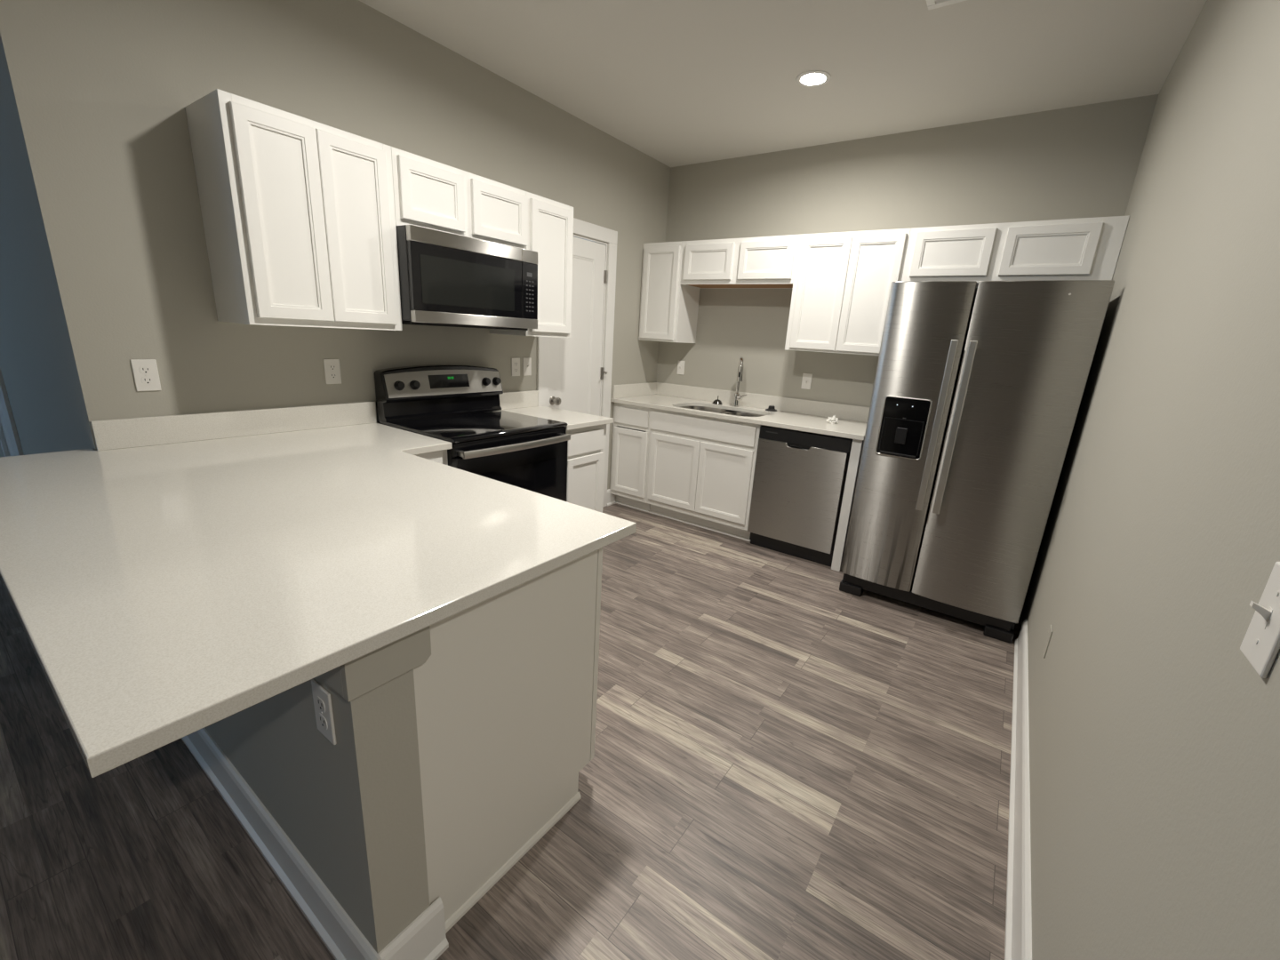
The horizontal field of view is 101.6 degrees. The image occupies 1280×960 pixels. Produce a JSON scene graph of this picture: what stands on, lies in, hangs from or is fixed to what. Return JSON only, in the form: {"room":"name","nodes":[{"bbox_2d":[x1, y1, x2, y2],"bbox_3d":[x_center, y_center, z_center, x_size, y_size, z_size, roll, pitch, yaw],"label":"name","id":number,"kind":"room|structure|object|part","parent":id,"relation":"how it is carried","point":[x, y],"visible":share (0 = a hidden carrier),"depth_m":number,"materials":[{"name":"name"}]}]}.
{"room":"kitchen","nodes":[
{"label":"kitchen","id":0,"kind":"room"},
{"bbox_2d":[0,66,429,953],"bbox_3d":[-3.041,-0.844,2.575,6.395,2.748,0.125,14,19,33],"label":"wall","id":1,"kind":"structure","parent":0,"point":[352,808],"depth_m":1.17,"materials":[{"name":"grey paint"}]},
{"bbox_2d":[0,368,23,456],"bbox_3d":[-4.186,-0.828,3.380,1.008,2.154,0.184,14,19,33],"label":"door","id":2,"kind":"structure","parent":1,"relation":"in","point":[7,422],"depth_m":3.53,"materials":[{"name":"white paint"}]},
{"bbox_2d":[181,728,448,959],"bbox_3d":[-1.239,0.877,1.654,1.819,0.138,0.173,14,19,33],"label":"baseboard","id":3,"kind":"structure","parent":1,"relation":"attached to","point":[425,938],"depth_m":1.28,"materials":[{"name":"white paint"}]},
{"bbox_2d":[311,679,336,744],"bbox_3d":[-0.614,0.450,1.012,0.071,0.116,0.007,14,19,33],"label":"wall outlet","id":4,"kind":"object","parent":1,"relation":"attached to","point":[322,698],"visible":1,"depth_m":1.00,"materials":[{"name":"white plastic"}]},
{"bbox_2d":[316,696,325,712],"bbox_3d":[-0.615,0.432,1.005,0.034,0.027,0.001,14,19,33],"label":"receptacle","id":5,"kind":"object","parent":4,"relation":"attached to","point":[320,700],"depth_m":1.00,"materials":[{"name":"white plastic"}]},
{"bbox_2d":[318,712,327,729],"bbox_3d":[-0.617,0.469,1.016,0.034,0.027,0.001,14,19,33],"label":"receptacle","id":6,"kind":"object","parent":4,"relation":"attached to","point":[322,716],"depth_m":1.01,"materials":[{"name":"white plastic"}]},
{"bbox_2d":[318,625,431,701],"bbox_3d":[-1.192,0.142,1.458,1.808,0.101,0.162,14,19,33],"label":"trim","id":7,"kind":"structure","parent":1,"relation":"attached to","point":[356,677],"depth_m":0.95,"materials":[{"name":"grey paint"}]},
{"bbox_2d":[0,0,670,489],"bbox_3d":[-0.932,-0.901,3.226,0.120,2.748,3.621,14,19,33],"label":"wall","id":8,"kind":"structure","parent":0,"point":[99,92],"depth_m":2.03,"materials":[{"name":"grey paint"}]},
{"bbox_2d":[130,359,161,391],"bbox_3d":[-1.843,-0.391,1.949,0.007,0.116,0.071,14,19,33],"label":"wall outlet","id":9,"kind":"object","parent":8,"relation":"attached to","point":[146,375],"visible":1,"depth_m":1.95,"materials":[{"name":"white plastic"}]},
{"bbox_2d":[139,366,151,373],"bbox_3d":[-1.840,-0.409,1.943,0.001,0.027,0.034,14,19,33],"label":"receptacle","id":10,"kind":"object","parent":9,"relation":"attached to","point":[142,369],"depth_m":1.94,"materials":[{"name":"white plastic"}]},
{"bbox_2d":[141,376,153,383],"bbox_3d":[-1.842,-0.372,1.953,0.001,0.027,0.034,14,19,33],"label":"receptacle","id":11,"kind":"object","parent":9,"relation":"attached to","point":[144,380],"depth_m":1.95,"materials":[{"name":"white plastic"}]},
{"bbox_2d":[90,401,376,450],"bbox_3d":[-1.653,-0.253,2.269,0.019,0.107,1.020,14,19,33],"label":"backsplash","id":12,"kind":"structure","parent":8,"relation":"attached to","point":[156,430],"depth_m":2.16,"materials":[{"name":"stone"}]},
{"bbox_2d":[184,88,402,330],"bbox_3d":[-1.360,-1.015,2.136,0.336,0.745,0.597,14,19,33],"label":"upper cabinet","id":13,"kind":"object","parent":8,"relation":"attached to","point":[299,215],"visible":1,"depth_m":1.97,"materials":[{"name":"white paint"}]},
{"bbox_3d":[-1.312,-0.956,1.939,0.020,0.691,0.264,14,19,33],"label":"door","id":14,"kind":"part","parent":13,"relation":"part of","materials":[{"name":"white paint"}]},
{"bbox_3d":[-1.155,-1.007,2.152,0.020,0.691,0.268,14,19,33],"label":"door","id":15,"kind":"part","parent":13,"relation":"part of","materials":[{"name":"white paint"}]},
{"bbox_2d":[323,359,341,383],"bbox_3d":[-1.457,-0.514,2.475,0.007,0.116,0.071,14,19,33],"label":"wall outlet","id":16,"kind":"object","parent":8,"relation":"attached to","point":[332,366],"visible":1,"depth_m":2.47,"materials":[{"name":"white plastic"}]},
{"bbox_2d":[328,364,335,370],"bbox_3d":[-1.454,-0.532,2.469,0.001,0.027,0.034,14,19,33],"label":"receptacle","id":17,"kind":"object","parent":16,"relation":"attached to","point":[332,367],"depth_m":2.47,"materials":[{"name":"white plastic"}]},
{"bbox_2d":[329,372,336,378],"bbox_3d":[-1.456,-0.495,2.479,0.001,0.027,0.034,14,19,33],"label":"receptacle","id":18,"kind":"object","parent":16,"relation":"attached to","point":[332,375],"depth_m":2.48,"materials":[{"name":"white plastic"}]},
{"bbox_2d":[391,146,527,248],"bbox_3d":[-0.956,-1.353,2.608,0.336,0.303,0.746,14,19,33],"label":"upper cabinet","id":19,"kind":"object","parent":8,"relation":"attached to","point":[428,194],"visible":0.78,"depth_m":2.46,"materials":[{"name":"white paint"}]},
{"bbox_3d":[-0.937,-1.288,2.372,0.020,0.244,0.324,14,19,33],"label":"door","id":20,"kind":"part","parent":19,"relation":"part of","materials":[{"name":"white paint"}]},
{"bbox_2d":[395,224,537,330],"bbox_3d":[-0.943,-1.001,2.683,0.416,0.411,0.745,14,19,33],"label":"microwave","id":21,"kind":"object","parent":19,"relation":"attached to","point":[446,279],"visible":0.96,"depth_m":2.48,"materials":[{"name":"silver"}]},
{"bbox_3d":[-0.811,-1.119,2.485,0.032,0.062,0.630,14,19,33],"label":"door trim","id":22,"kind":"part","parent":21,"relation":"part of","materials":[{"name":"silver metal"}]},
{"bbox_3d":[-0.821,-0.952,2.533,0.030,0.285,0.630,14,19,33],"label":"door","id":23,"kind":"part","parent":21,"relation":"part of","materials":[{"name":"black glass"}]},
{"bbox_3d":[-0.797,-0.801,2.623,0.032,0.052,0.744,14,19,33],"label":"trim","id":24,"kind":"part","parent":21,"relation":"part of","materials":[{"name":"silver metal"}]},
{"bbox_3d":[-0.594,-1.189,2.781,0.032,0.062,0.112,14,19,33],"label":"panel trim","id":25,"kind":"part","parent":21,"relation":"part of","materials":[{"name":"silver metal"}]},
{"bbox_3d":[-0.604,-1.022,2.828,0.030,0.285,0.112,14,19,33],"label":"control panel","id":26,"kind":"part","parent":21,"relation":"part of","materials":[{"name":"black plastic"}]},
{"bbox_3d":[-0.714,-1.360,2.675,0.020,0.244,0.347,14,19,33],"label":"door","id":27,"kind":"part","parent":19,"relation":"part of","materials":[{"name":"white paint"}]},
{"bbox_2d":[511,357,519,375],"bbox_3d":[-0.800,-0.729,3.367,0.007,0.116,0.071,14,19,33],"label":"wall outlet","id":28,"kind":"object","parent":8,"relation":"attached to","point":[515,361],"visible":1,"depth_m":3.36,"materials":[{"name":"white plastic"}]},
{"bbox_2d":[499,390,538,409],"bbox_3d":[-0.812,-0.523,3.413,0.019,0.107,0.385,14,19,33],"label":"backsplash","id":29,"kind":"structure","parent":8,"relation":"attached to","point":[518,399],"depth_m":3.42,"materials":[{"name":"stone"}]},
{"bbox_2d":[522,357,531,375],"bbox_3d":[-0.738,-0.746,3.441,0.021,0.116,0.071,14,19,33],"label":"light switch","id":30,"kind":"object","parent":8,"relation":"attached to","point":[526,361],"visible":1,"depth_m":3.44,"materials":[{"name":"white plastic"}]},
{"bbox_2d":[489,191,573,337],"bbox_3d":[-0.642,-1.246,3.112,0.336,0.745,0.376,14,19,33],"label":"upper cabinet","id":31,"kind":"object","parent":8,"relation":"attached to","point":[549,222],"visible":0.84,"depth_m":3.03,"materials":[{"name":"white paint"}]},
{"bbox_3d":[-0.529,-1.218,3.037,0.019,0.745,0.376,14,19,33],"label":"frame","id":32,"kind":"part","parent":31,"relation":"part of","materials":[{"name":"white paint"}]},
{"bbox_3d":[-0.512,-1.213,3.028,0.020,0.691,0.320,14,19,33],"label":"door","id":33,"kind":"part","parent":31,"relation":"part of","materials":[{"name":"white paint"}]},
{"bbox_2d":[536,217,617,507],"bbox_3d":[-0.488,-0.744,3.872,0.191,2.150,0.792,14,19,33],"label":"door","id":34,"kind":"structure","parent":8,"relation":"in","point":[571,372],"depth_m":3.83,"materials":[{"name":"white paint"}]},
{"bbox_3d":[-0.593,-0.558,3.687,0.070,0.062,0.062,14,19,33],"label":"knob","id":35,"kind":"part","parent":34,"relation":"part of","materials":[{"name":"silver metal"}]},
{"bbox_2d":[606,488,615,506],"bbox_3d":[-0.251,0.145,4.484,0.026,0.138,0.116,14,19,33],"label":"baseboard","id":36,"kind":"structure","parent":8,"relation":"attached to","point":[611,498],"depth_m":4.47,"materials":[{"name":"white paint"}]},
{"bbox_2d":[0,503,1021,959],"bbox_3d":[-2.020,0.957,1.571,10.120,0.060,8.440,14,19,33],"label":"floor","id":37,"kind":"structure","parent":0,"point":[788,764],"depth_m":1.61,"materials":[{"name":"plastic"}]},
{"bbox_2d":[415,449,447,465],"bbox_3d":[-1.216,0.243,2.542,0.631,0.882,0.263,14,19,33],"label":"base cabinet","id":38,"kind":"object","parent":37,"relation":"on","point":[440,456],"visible":0.05,"depth_m":2.31,"materials":[{"name":"white paint"}]},
{"bbox_3d":[-0.957,0.239,2.365,0.020,0.746,0.166,14,19,33],"label":"door","id":39,"kind":"part","parent":38,"relation":"part of","materials":[{"name":"white paint"}]},
{"bbox_3d":[-0.980,0.253,2.371,0.019,0.782,0.263,14,19,33],"label":"frame","id":40,"kind":"part","parent":38,"relation":"part of","materials":[{"name":"white paint"}]},
{"bbox_2d":[374,364,570,501],"bbox_3d":[-0.868,0.007,2.867,0.702,1.202,0.735,14,19,33],"label":"range","id":41,"kind":"object","parent":37,"relation":"on","point":[458,404],"visible":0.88,"depth_m":2.74,"materials":[{"name":"black"}]},
{"bbox_3d":[-1.214,-0.476,2.641,0.037,0.049,0.049,14,19,33],"label":"burner knob","id":42,"kind":"part","parent":41,"relation":"part of","materials":[{"name":"black plastic"}]},
{"bbox_3d":[-1.163,-0.492,2.708,0.037,0.049,0.049,14,19,33],"label":"burner knob","id":43,"kind":"part","parent":41,"relation":"part of","materials":[{"name":"black plastic"}]},
{"bbox_3d":[-1.055,-0.541,2.880,0.036,0.129,0.715,14,19,33],"label":"control panel","id":44,"kind":"part","parent":41,"relation":"part of","materials":[{"name":"silver metal"}]},
{"bbox_2d":[377,409,567,443],"bbox_3d":[-0.876,-0.304,2.799,0.636,0.025,0.735,14,19,33],"label":"cooktop","id":45,"kind":"object","parent":41,"relation":"in","point":[460,426],"depth_m":2.70,"materials":[{"name":"black glass"}]},
{"bbox_3d":[-0.899,-0.577,3.068,0.037,0.049,0.049,14,19,33],"label":"burner knob","id":46,"kind":"part","parent":41,"relation":"part of","materials":[{"name":"black plastic"}]},
{"bbox_3d":[-0.856,-0.591,3.129,0.037,0.049,0.049,14,19,33],"label":"burner knob","id":47,"kind":"part","parent":41,"relation":"part of","materials":[{"name":"black plastic"}]},
{"bbox_2d":[451,433,570,501],"bbox_3d":[-0.624,0.093,2.708,0.098,0.600,0.727,14,19,33],"label":"oven","id":48,"kind":"object","parent":41,"relation":"in","point":[533,462],"depth_m":2.68,"materials":[{"name":"black glass"}]},
{"bbox_2d":[413,547,602,933],"bbox_3d":[-0.746,0.514,1.675,1.126,0.882,0.619,14,19,33],"label":"base cabinet","id":49,"kind":"object","parent":37,"relation":"on","point":[506,692],"visible":0.3,"depth_m":1.31,"materials":[{"name":"white paint"}]},
{"bbox_2d":[0,401,636,777],"bbox_3d":[-1.024,-0.028,1.654,1.897,0.137,1.346,14,19,33],"label":"countertop","id":50,"kind":"structure","parent":49,"relation":"on","point":[169,580],"depth_m":1.17,"materials":[{"name":"stone"}]},
{"bbox_3d":[-0.336,1.046,1.460,0.010,0.022,0.498,14,19,33],"label":"shoe moulding","id":51,"kind":"part","parent":49,"relation":"part of","materials":[{"name":"white"}]},
{"bbox_2d":[566,424,606,512],"bbox_3d":[-0.591,0.043,3.392,0.631,0.882,0.398,14,19,33],"label":"base cabinet","id":52,"kind":"object","parent":37,"relation":"on","point":[586,448],"visible":0.33,"depth_m":3.18,"materials":[{"name":"white paint"}]},
{"bbox_2d":[499,390,613,430],"bbox_3d":[-0.548,-0.448,3.259,0.647,0.137,0.420,14,19,33],"label":"countertop","id":53,"kind":"structure","parent":52,"relation":"on","point":[526,403],"depth_m":3.32,"materials":[{"name":"stone"}]},
{"bbox_3d":[-0.346,0.124,3.225,0.020,0.563,0.320,14,19,33],"label":"door","id":54,"kind":"part","parent":52,"relation":"part of","materials":[{"name":"white paint"}]},
{"bbox_3d":[-0.326,-0.227,3.127,0.020,0.130,0.320,14,19,33],"label":"drawer","id":55,"kind":"part","parent":52,"relation":"part of","materials":[{"name":"white paint"}]},
{"bbox_2d":[609,402,651,511],"bbox_3d":[0.084,-0.234,4.524,0.371,0.882,0.631,14,19,33],"label":"base cabinet","id":56,"kind":"object","parent":37,"relation":"on","point":[631,423],"visible":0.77,"depth_m":4.27,"materials":[{"name":"white paint"}]},
{"bbox_3d":[-0.090,-0.148,4.286,0.330,0.541,0.020,14,19,33],"label":"door","id":57,"kind":"part","parent":56,"relation":"part of","materials":[{"name":"white paint"}]},
{"bbox_3d":[-0.068,-0.508,4.185,0.330,0.130,0.020,14,19,33],"label":"drawer","id":58,"kind":"part","parent":56,"relation":"part of","materials":[{"name":"white paint"}]},
{"bbox_2d":[645,406,763,541],"bbox_3d":[0.605,-0.105,4.172,0.909,0.882,0.631,14,19,33],"label":"base cabinet","id":59,"kind":"object","parent":37,"relation":"on","point":[700,471],"visible":0.78,"depth_m":3.90,"materials":[{"name":"white paint"}]},
{"bbox_3d":[0.257,-0.066,4.050,0.434,0.545,0.020,14,19,33],"label":"door","id":60,"kind":"part","parent":59,"relation":"part of","materials":[{"name":"white paint"}]},
{"bbox_3d":[0.440,-0.383,3.841,0.874,0.138,0.020,14,19,33],"label":"false drawer","id":61,"kind":"part","parent":59,"relation":"part of","materials":[{"name":"white paint"}]},
{"bbox_3d":[0.605,0.020,3.815,0.416,0.545,0.020,14,19,33],"label":"door","id":62,"kind":"part","parent":59,"relation":"part of","materials":[{"name":"white paint"}]},
{"bbox_2d":[611,382,869,439],"bbox_3d":[0.753,-0.563,3.944,1.959,0.137,0.647,14,19,33],"label":"countertop","id":63,"kind":"structure","parent":59,"relation":"on","point":[804,415],"depth_m":4.01,"materials":[{"name":"stone"}]},
{"bbox_2d":[712,395,722,404],"bbox_3d":[0.637,-0.656,4.276,0.082,0.065,0.082,14,19,33],"label":"strainer","id":64,"kind":"object","parent":63,"relation":"in","point":[717,401],"visible":1,"depth_m":4.26,"materials":[{"name":"grey metal"}]},
{"bbox_2d":[712,399,722,404],"bbox_3d":[0.636,-0.643,4.280,0.082,0.036,0.082,14,19,33],"label":"basket","id":65,"kind":"object","parent":64,"relation":"on","point":[716,402],"depth_m":4.26,"materials":[{"name":"grey metal"}]},
{"bbox_2d":[681,406,764,416],"bbox_3d":[0.608,-0.422,4.017,0.728,0.188,0.433,14,19,33],"label":"sink","id":66,"kind":"object","parent":63,"relation":"in","point":[700,408],"visible":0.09,"depth_m":4.20,"materials":[{"name":"silver metal"}]},
{"bbox_3d":[0.456,-0.459,4.120,0.354,0.188,0.433,14,19,33],"label":"bowl","id":67,"kind":"part","parent":66,"relation":"part of","materials":[{"name":"silver metal"}]},
{"bbox_3d":[0.760,-0.384,3.915,0.354,0.188,0.433,14,19,33],"label":"bowl","id":68,"kind":"part","parent":66,"relation":"part of","materials":[{"name":"silver metal"}]},
{"bbox_2d":[732,357,746,407],"bbox_3d":[0.799,-0.764,4.094,0.098,0.388,0.176,4,16,1],"label":"kitchen faucet","id":69,"kind":"object","parent":63,"relation":"on","point":[738,397],"visible":1,"depth_m":4.14,"materials":[{"name":"silver metal"}]},
{"bbox_3d":[0.779,-0.814,4.084,0.028,0.289,0.137,5,16,5],"label":"spout","id":70,"kind":"part","parent":69,"relation":"part of","materials":[{"name":"silver metal"}]},
{"bbox_3d":[0.814,-0.656,4.149,0.079,0.058,0.048,14,19,33],"label":"lever handle","id":71,"kind":"part","parent":69,"relation":"part of","materials":[{"name":"silver metal"}]},
{"bbox_2d":[765,405,776,411],"bbox_3d":[1.022,-0.558,4.056,0.094,0.038,0.094,14,19,33],"label":"strainer","id":72,"kind":"object","parent":63,"relation":"in","point":[772,408],"visible":1,"depth_m":4.03,"materials":[{"name":"black"}]},
{"bbox_2d":[826,415,838,423],"bbox_3d":[1.320,-0.421,3.579,0.075,0.064,0.053,14,19,33],"label":"paper scrap","id":73,"kind":"object","parent":63,"relation":"on","point":[831,420],"visible":1,"depth_m":3.57,"materials":[{"name":"white paper"}]},
{"bbox_2d":[747,425,852,567],"bbox_3d":[1.209,0.054,3.741,0.601,0.878,0.611,14,19,33],"label":"dishwasher","id":74,"kind":"object","parent":37,"relation":"on","point":[800,476],"visible":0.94,"depth_m":3.49,"materials":[{"name":"silver metal"}]},
{"bbox_3d":[1.053,0.473,3.655,0.587,0.100,0.026,14,19,33],"label":"toe panel","id":75,"kind":"part","parent":74,"relation":"part of","materials":[{"name":"black plastic"}]},
{"bbox_2d":[831,439,863,571],"bbox_3d":[1.494,0.115,3.575,0.056,0.882,0.624,14,19,33],"label":"filler panel","id":76,"kind":"object","parent":37,"relation":"on","point":[857,445],"visible":0.46,"depth_m":3.32,"materials":[{"name":"white paint"}]},
{"bbox_2d":[839,280,1114,643],"bbox_3d":[1.840,-0.164,3.007,0.878,1.762,0.957,14,19,33],"label":"refrigerator","id":77,"kind":"object","parent":37,"relation":"on","point":[977,394],"visible":1,"depth_m":2.62,"materials":[{"name":"silver metal"}]},
{"bbox_3d":[1.391,-0.277,2.766,0.215,0.307,0.003,14,19,33],"label":"dispenser panel","id":78,"kind":"part","parent":77,"relation":"part of","materials":[{"name":"black plastic"}]},
{"bbox_3d":[1.394,-0.278,2.770,0.226,0.318,0.016,14,19,33],"label":"dispenser frame","id":79,"kind":"part","parent":77,"relation":"part of","materials":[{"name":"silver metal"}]},
{"bbox_3d":[1.413,-0.200,2.818,0.377,1.634,0.075,14,19,33],"label":"freezer door","id":80,"kind":"part","parent":77,"relation":"part of","materials":[{"name":"metal"}]},
{"bbox_3d":[1.512,-0.264,2.659,0.032,0.870,0.060,14,19,33],"label":"door handle","id":81,"kind":"part","parent":77,"relation":"part of","materials":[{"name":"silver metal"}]},
{"bbox_3d":[1.575,-0.248,2.615,0.032,0.870,0.060,14,19,33],"label":"door handle","id":82,"kind":"part","parent":77,"relation":"part of","materials":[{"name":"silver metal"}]},
{"bbox_3d":[1.772,-0.111,2.575,0.493,1.634,0.075,14,19,33],"label":"fridge door","id":83,"kind":"part","parent":77,"relation":"part of","materials":[{"name":"silver metal"}]},
{"bbox_2d":[358,0,1206,167],"bbox_3d":[-1.860,-1.742,0.817,10.120,0.060,8.440,14,19,33],"label":"ceiling","id":84,"kind":"structure","parent":0,"point":[679,83],"depth_m":2.50,"materials":[{"name":"white paint"}]},
{"bbox_2d":[795,70,831,87],"bbox_3d":[0.894,-2.069,2.695,0.174,0.007,0.174,14,19,33],"label":"recessed light","id":85,"kind":"object","parent":84,"relation":"in","point":[812,78],"visible":1,"depth_m":2.69,"materials":[{"name":"white paint"}]},
{"bbox_2d":[925,0,966,10],"bbox_3d":[1.211,-1.819,1.870,0.360,0.009,0.310,14,19,33],"label":"ceiling vent","id":86,"kind":"object","parent":84,"relation":"in","point":[932,4],"visible":1,"depth_m":2.04,"materials":[{"name":"white metal"}]},
{"bbox_2d":[656,94,1158,407],"bbox_3d":[1.395,-0.943,3.869,3.174,2.748,0.120,14,19,33],"label":"wall","id":87,"kind":"structure","parent":0,"point":[1079,162],"depth_m":3.52,"materials":[{"name":"grey paint"}]},
{"bbox_2d":[638,240,700,343],"bbox_3d":[0.244,-1.522,4.289,0.371,0.745,0.336,14,19,33],"label":"upper cabinet","id":88,"kind":"object","parent":87,"relation":"attached to","point":[668,308],"visible":0.94,"depth_m":4.17,"materials":[{"name":"white paint"}]},
{"bbox_3d":[0.154,-1.486,4.164,0.325,0.699,0.020,14,19,33],"label":"door","id":89,"kind":"part","parent":88,"relation":"part of","materials":[{"name":"white paint"}]},
{"bbox_2d":[676,360,685,375],"bbox_3d":[0.351,-0.977,4.538,0.071,0.116,0.021,14,19,33],"label":"light switch","id":90,"kind":"object","parent":87,"relation":"attached to","point":[680,364],"visible":1,"depth_m":4.54,"materials":[{"name":"white plastic"}]},
{"bbox_2d":[680,234,799,288],"bbox_3d":[0.773,-1.604,3.881,0.899,0.308,0.336,14,19,33],"label":"upper cabinet","id":91,"kind":"object","parent":87,"relation":"attached to","point":[760,262],"visible":0.92,"depth_m":3.75,"materials":[{"name":"white paint"}]},
{"bbox_3d":[0.504,-1.618,3.875,0.398,0.248,0.020,14,19,33],"label":"door","id":92,"kind":"part","parent":91,"relation":"part of","materials":[{"name":"white paint"}]},
{"bbox_3d":[0.774,-1.467,3.933,0.868,0.012,0.288,14,19,33],"label":"panel","id":93,"kind":"part","parent":91,"relation":"part of","materials":[{"name":"brown wood"}]},
{"bbox_3d":[0.873,-1.527,3.626,0.396,0.248,0.020,14,19,33],"label":"door","id":94,"kind":"part","parent":91,"relation":"part of","materials":[{"name":"white paint"}]},
{"bbox_2d":[656,382,869,422],"bbox_3d":[0.936,-0.636,4.189,1.959,0.107,0.019,14,19,33],"label":"backsplash","id":95,"kind":"structure","parent":87,"relation":"attached to","point":[818,408],"depth_m":4.10,"materials":[{"name":"stone"}]},
{"bbox_2d":[800,373,812,389],"bbox_3d":[1.253,-0.743,3.930,0.071,0.116,0.021,14,19,33],"label":"light switch","id":96,"kind":"object","parent":87,"relation":"attached to","point":[806,381],"visible":1,"depth_m":3.93,"materials":[{"name":"white plastic"}]},
{"bbox_2d":[784,228,910,355],"bbox_3d":[1.400,-1.235,3.507,0.675,0.745,0.336,14,19,33],"label":"upper cabinet","id":97,"kind":"object","parent":87,"relation":"attached to","point":[843,281],"visible":0.77,"depth_m":3.37,"materials":[{"name":"white paint"}]},
{"bbox_3d":[1.190,-1.228,3.463,0.314,0.699,0.020,14,19,33],"label":"door","id":98,"kind":"part","parent":97,"relation":"part of","materials":[{"name":"white paint"}]},
{"bbox_3d":[1.445,-1.165,3.291,0.309,0.699,0.020,14,19,33],"label":"door","id":99,"kind":"part","parent":97,"relation":"part of","materials":[{"name":"white paint"}]},
{"bbox_2d":[901,215,1129,287],"bbox_3d":[2.086,-1.278,2.993,0.983,0.308,0.336,14,19,33],"label":"upper cabinet","id":100,"kind":"object","parent":87,"relation":"attached to","point":[1084,248],"visible":0.78,"depth_m":2.83,"materials":[{"name":"white paint"}]},
{"bbox_3d":[1.790,-1.304,3.005,0.396,0.246,0.020,14,19,33],"label":"door","id":101,"kind":"part","parent":100,"relation":"part of","materials":[{"name":"white paint"}]},
{"bbox_3d":[2.155,-1.213,2.758,0.396,0.246,0.020,14,19,33],"label":"door","id":102,"kind":"part","parent":100,"relation":"part of","materials":[{"name":"white paint"}]},
{"bbox_2d":[1020,0,1279,959],"bbox_3d":[0.214,0.142,-0.262,0.120,2.748,8.200,14,19,33],"label":"wall","id":103,"kind":"structure","parent":0,"point":[1155,739],"depth_m":1.00,"materials":[{"name":"grey paint"}]},
{"bbox_2d":[1004,619,1031,959],"bbox_3d":[1.238,1.010,1.705,0.026,0.138,2.498,14,19,33],"label":"baseboard","id":104,"kind":"structure","parent":103,"relation":"attached to","point":[1018,941],"depth_m":1.56,"materials":[{"name":"white paint"}]},
{"bbox_2d":[1042,624,1052,658],"bbox_3d":[1.505,0.596,1.928,0.004,0.112,0.060,14,19,33],"label":"blank wall plate","id":105,"kind":"object","parent":103,"relation":"attached to","point":[1050,632],"visible":1,"depth_m":1.92,"materials":[{"name":"grey plastic"}]},
{"bbox_2d":[1240,561,1279,678],"bbox_3d":[0.697,0.153,0.586,0.021,0.116,0.071,14,19,33],"label":"light switch","id":106,"kind":"object","parent":103,"relation":"attached to","point":[1260,644],"visible":1,"depth_m":0.58,"materials":[{"name":"white plastic"}]},
{"bbox_2d":[1241,885,1279,959],"bbox_3d":[0.244,0.380,-0.014,0.008,2.160,1.140,14,19,33],"label":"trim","id":107,"kind":"structure","parent":103,"relation":"attached to","point":[1265,944],"depth_m":0.46,"materials":[{"name":"grey paint"}]}
]}

